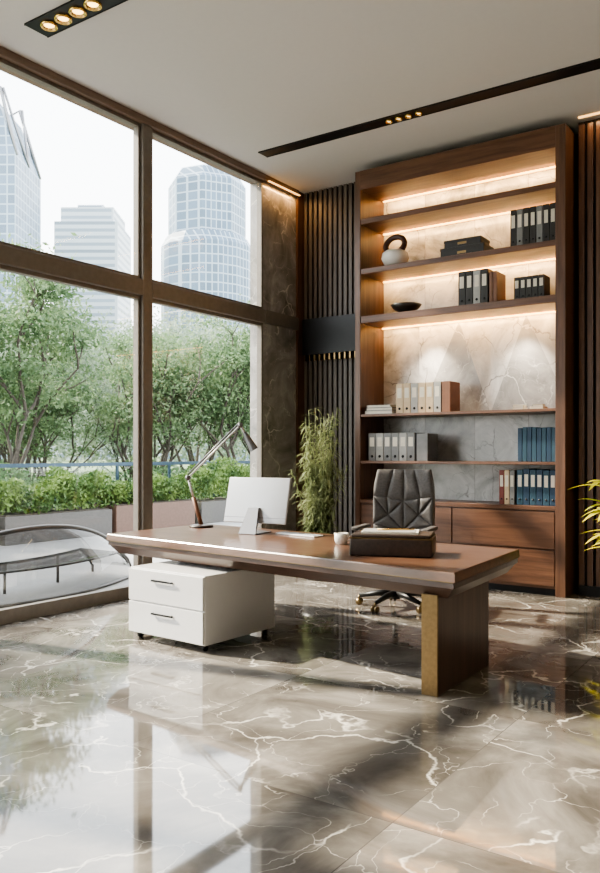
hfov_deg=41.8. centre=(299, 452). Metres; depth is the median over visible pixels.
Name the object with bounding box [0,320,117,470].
tree
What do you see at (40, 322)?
tree
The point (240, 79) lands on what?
ceiling
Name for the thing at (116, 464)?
glass railing
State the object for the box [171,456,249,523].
planter
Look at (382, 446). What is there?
binders
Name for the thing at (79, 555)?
bench
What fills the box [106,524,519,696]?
executive desk
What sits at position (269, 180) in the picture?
led light
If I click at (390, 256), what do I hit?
vase
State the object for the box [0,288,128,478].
tree
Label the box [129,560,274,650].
file cabinet
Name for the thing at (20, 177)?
skyscraper
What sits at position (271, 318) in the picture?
trim
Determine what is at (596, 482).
potted croton
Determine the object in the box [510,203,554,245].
binders
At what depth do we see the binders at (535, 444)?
8.07 m
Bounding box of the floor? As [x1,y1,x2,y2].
[0,522,599,872]
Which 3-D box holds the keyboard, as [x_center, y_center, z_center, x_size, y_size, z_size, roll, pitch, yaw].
[-0.008,0.682,6.585,0.440,0.016,0.120,0,0,43]
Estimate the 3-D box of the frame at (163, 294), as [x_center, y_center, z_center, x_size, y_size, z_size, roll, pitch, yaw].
[-1.016,-0.935,8.797,0.150,4.750,1.900,0,0,35]
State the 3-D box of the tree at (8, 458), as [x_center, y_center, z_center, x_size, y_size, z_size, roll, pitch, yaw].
[-13.216,-2.997,38.412,10.352,9.187,10.540,0,0,-13]
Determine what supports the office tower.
on the ground
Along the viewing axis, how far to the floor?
3.93 m
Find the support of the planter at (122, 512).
on the floor
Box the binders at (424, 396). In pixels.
[396,381,441,412]
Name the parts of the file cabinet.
drawer, drawer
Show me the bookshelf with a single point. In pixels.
(503, 354)
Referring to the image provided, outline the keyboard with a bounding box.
[276,531,322,537]
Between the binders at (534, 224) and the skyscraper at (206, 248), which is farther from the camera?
the skyscraper at (206, 248)
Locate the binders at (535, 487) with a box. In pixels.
[517,468,554,505]
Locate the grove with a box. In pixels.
[1,378,249,472]
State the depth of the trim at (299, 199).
10.15 m
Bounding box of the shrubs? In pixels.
[0,455,249,511]
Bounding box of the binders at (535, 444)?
[518,427,554,461]
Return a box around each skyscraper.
[0,86,40,460]
[161,164,249,461]
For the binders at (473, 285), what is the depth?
8.45 m
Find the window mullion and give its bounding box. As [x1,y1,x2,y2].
[141,123,151,564]
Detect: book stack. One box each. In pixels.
[365,404,395,413]
[530,404,546,408]
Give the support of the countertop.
on the bookshelf
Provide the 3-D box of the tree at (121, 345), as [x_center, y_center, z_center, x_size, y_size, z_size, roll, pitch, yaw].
[-3.647,-1.141,21.189,4.882,5.452,5.828,0,0,-7]
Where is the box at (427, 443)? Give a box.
[417,433,437,460]
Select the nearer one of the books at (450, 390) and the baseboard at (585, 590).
the baseboard at (585, 590)
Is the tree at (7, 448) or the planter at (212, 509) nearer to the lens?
the planter at (212, 509)
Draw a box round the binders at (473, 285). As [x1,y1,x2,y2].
[458,268,491,304]
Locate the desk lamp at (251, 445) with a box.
[185,421,257,527]
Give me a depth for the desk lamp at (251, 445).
7.33 m
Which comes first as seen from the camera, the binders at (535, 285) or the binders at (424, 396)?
the binders at (535, 285)
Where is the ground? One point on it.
(82, 470)
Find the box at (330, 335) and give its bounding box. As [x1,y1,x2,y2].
[303,314,354,361]
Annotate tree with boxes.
[0,232,126,511]
[0,284,107,472]
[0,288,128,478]
[0,320,106,481]
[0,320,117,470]
[0,347,132,508]
[54,356,198,483]
[82,320,249,498]
[84,306,245,472]
[103,310,246,465]
[107,310,247,472]
[116,294,249,466]
[200,367,249,459]
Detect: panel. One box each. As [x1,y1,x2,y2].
[304,182,354,535]
[579,121,599,586]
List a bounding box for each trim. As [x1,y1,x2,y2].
[0,46,298,195]
[265,310,298,329]
[296,192,303,531]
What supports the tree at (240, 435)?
on the ground
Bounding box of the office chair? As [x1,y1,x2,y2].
[352,469,437,613]
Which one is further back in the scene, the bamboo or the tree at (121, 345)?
the tree at (121, 345)
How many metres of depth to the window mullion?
7.92 m
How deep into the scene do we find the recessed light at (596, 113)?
7.83 m
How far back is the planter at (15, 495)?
13.22 m
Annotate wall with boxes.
[250,181,295,530]
[578,118,599,584]
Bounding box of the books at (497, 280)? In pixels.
[489,271,505,301]
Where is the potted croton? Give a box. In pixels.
[568,480,599,549]
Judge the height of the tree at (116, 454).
4.922 m
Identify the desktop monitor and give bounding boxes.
[224,477,291,534]
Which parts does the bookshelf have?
drawer, shelf, shelf, shelf, shelf, shelf, drawer, panel, faceted panel, drawer, drawer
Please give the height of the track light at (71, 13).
0.030 m
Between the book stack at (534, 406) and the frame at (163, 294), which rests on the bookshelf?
the book stack at (534, 406)
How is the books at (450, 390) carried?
on the bookshelf
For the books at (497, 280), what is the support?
on the bookshelf
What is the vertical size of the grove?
7.868 m
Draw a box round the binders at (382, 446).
[369,433,416,460]
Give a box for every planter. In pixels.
[0,466,114,545]
[89,480,132,532]
[153,471,196,528]
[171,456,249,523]
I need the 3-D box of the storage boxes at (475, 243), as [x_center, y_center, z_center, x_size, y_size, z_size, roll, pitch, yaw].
[1.827,-2.231,8.598,0.508,0.182,0.292,0,0,35]
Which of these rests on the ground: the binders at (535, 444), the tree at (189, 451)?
the tree at (189, 451)
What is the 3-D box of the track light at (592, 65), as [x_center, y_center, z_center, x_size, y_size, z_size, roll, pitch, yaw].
[2.085,-3.365,7.148,6.090,0.030,0.166,0,0,35]
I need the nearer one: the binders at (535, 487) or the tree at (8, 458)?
the binders at (535, 487)
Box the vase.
[381,234,408,264]
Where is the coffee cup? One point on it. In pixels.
(341, 538)
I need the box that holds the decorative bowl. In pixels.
[390,302,421,311]
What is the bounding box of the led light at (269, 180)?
[268,180,299,195]
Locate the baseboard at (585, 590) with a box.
[578,585,599,596]
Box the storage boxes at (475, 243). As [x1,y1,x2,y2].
[440,235,493,256]
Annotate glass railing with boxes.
[0,461,249,507]
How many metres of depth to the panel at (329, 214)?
9.98 m
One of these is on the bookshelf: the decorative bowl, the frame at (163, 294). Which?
the decorative bowl
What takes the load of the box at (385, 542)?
on the executive desk
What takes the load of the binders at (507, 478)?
on the bookshelf
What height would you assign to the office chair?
1.280 m
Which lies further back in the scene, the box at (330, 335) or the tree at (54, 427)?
the tree at (54, 427)
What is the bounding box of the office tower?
[54,205,130,459]
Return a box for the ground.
[0,458,247,511]
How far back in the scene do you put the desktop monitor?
6.74 m
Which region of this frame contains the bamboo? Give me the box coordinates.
[284,407,350,580]
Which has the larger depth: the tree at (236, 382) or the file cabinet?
the tree at (236, 382)
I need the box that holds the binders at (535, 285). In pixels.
[514,274,549,298]
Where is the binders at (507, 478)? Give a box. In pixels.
[499,470,516,504]
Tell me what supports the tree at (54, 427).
on the ground
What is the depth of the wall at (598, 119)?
8.04 m
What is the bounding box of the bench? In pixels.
[0,524,131,607]
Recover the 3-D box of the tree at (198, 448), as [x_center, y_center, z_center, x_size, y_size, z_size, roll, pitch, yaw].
[-6.202,-2.997,41.078,10.540,9.187,10.352,0,0,-42]
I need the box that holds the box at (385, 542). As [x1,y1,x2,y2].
[349,528,435,557]
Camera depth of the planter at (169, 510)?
15.44 m
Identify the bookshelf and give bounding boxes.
[355,123,577,597]
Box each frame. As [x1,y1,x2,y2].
[0,58,142,624]
[152,129,264,562]
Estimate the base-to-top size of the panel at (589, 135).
4.670 m
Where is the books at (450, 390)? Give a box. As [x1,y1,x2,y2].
[442,381,459,411]
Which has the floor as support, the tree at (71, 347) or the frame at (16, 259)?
the frame at (16, 259)
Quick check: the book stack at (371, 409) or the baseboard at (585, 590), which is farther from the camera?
the book stack at (371, 409)
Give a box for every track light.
[24,0,127,37]
[258,58,599,157]
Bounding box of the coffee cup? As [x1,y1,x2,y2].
[334,532,349,544]
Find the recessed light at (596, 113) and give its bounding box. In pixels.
[578,112,599,118]
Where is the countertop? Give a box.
[360,498,554,510]
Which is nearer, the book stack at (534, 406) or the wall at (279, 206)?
the book stack at (534, 406)
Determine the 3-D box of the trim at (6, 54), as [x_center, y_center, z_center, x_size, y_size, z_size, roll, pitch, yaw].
[-3.176,-3.345,5.731,0.250,0.070,10.800,0,0,35]
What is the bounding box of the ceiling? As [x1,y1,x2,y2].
[0,0,599,193]
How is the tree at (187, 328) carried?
on the ground
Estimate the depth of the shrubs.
17.89 m
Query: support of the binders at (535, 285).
on the bookshelf
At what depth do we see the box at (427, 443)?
8.81 m

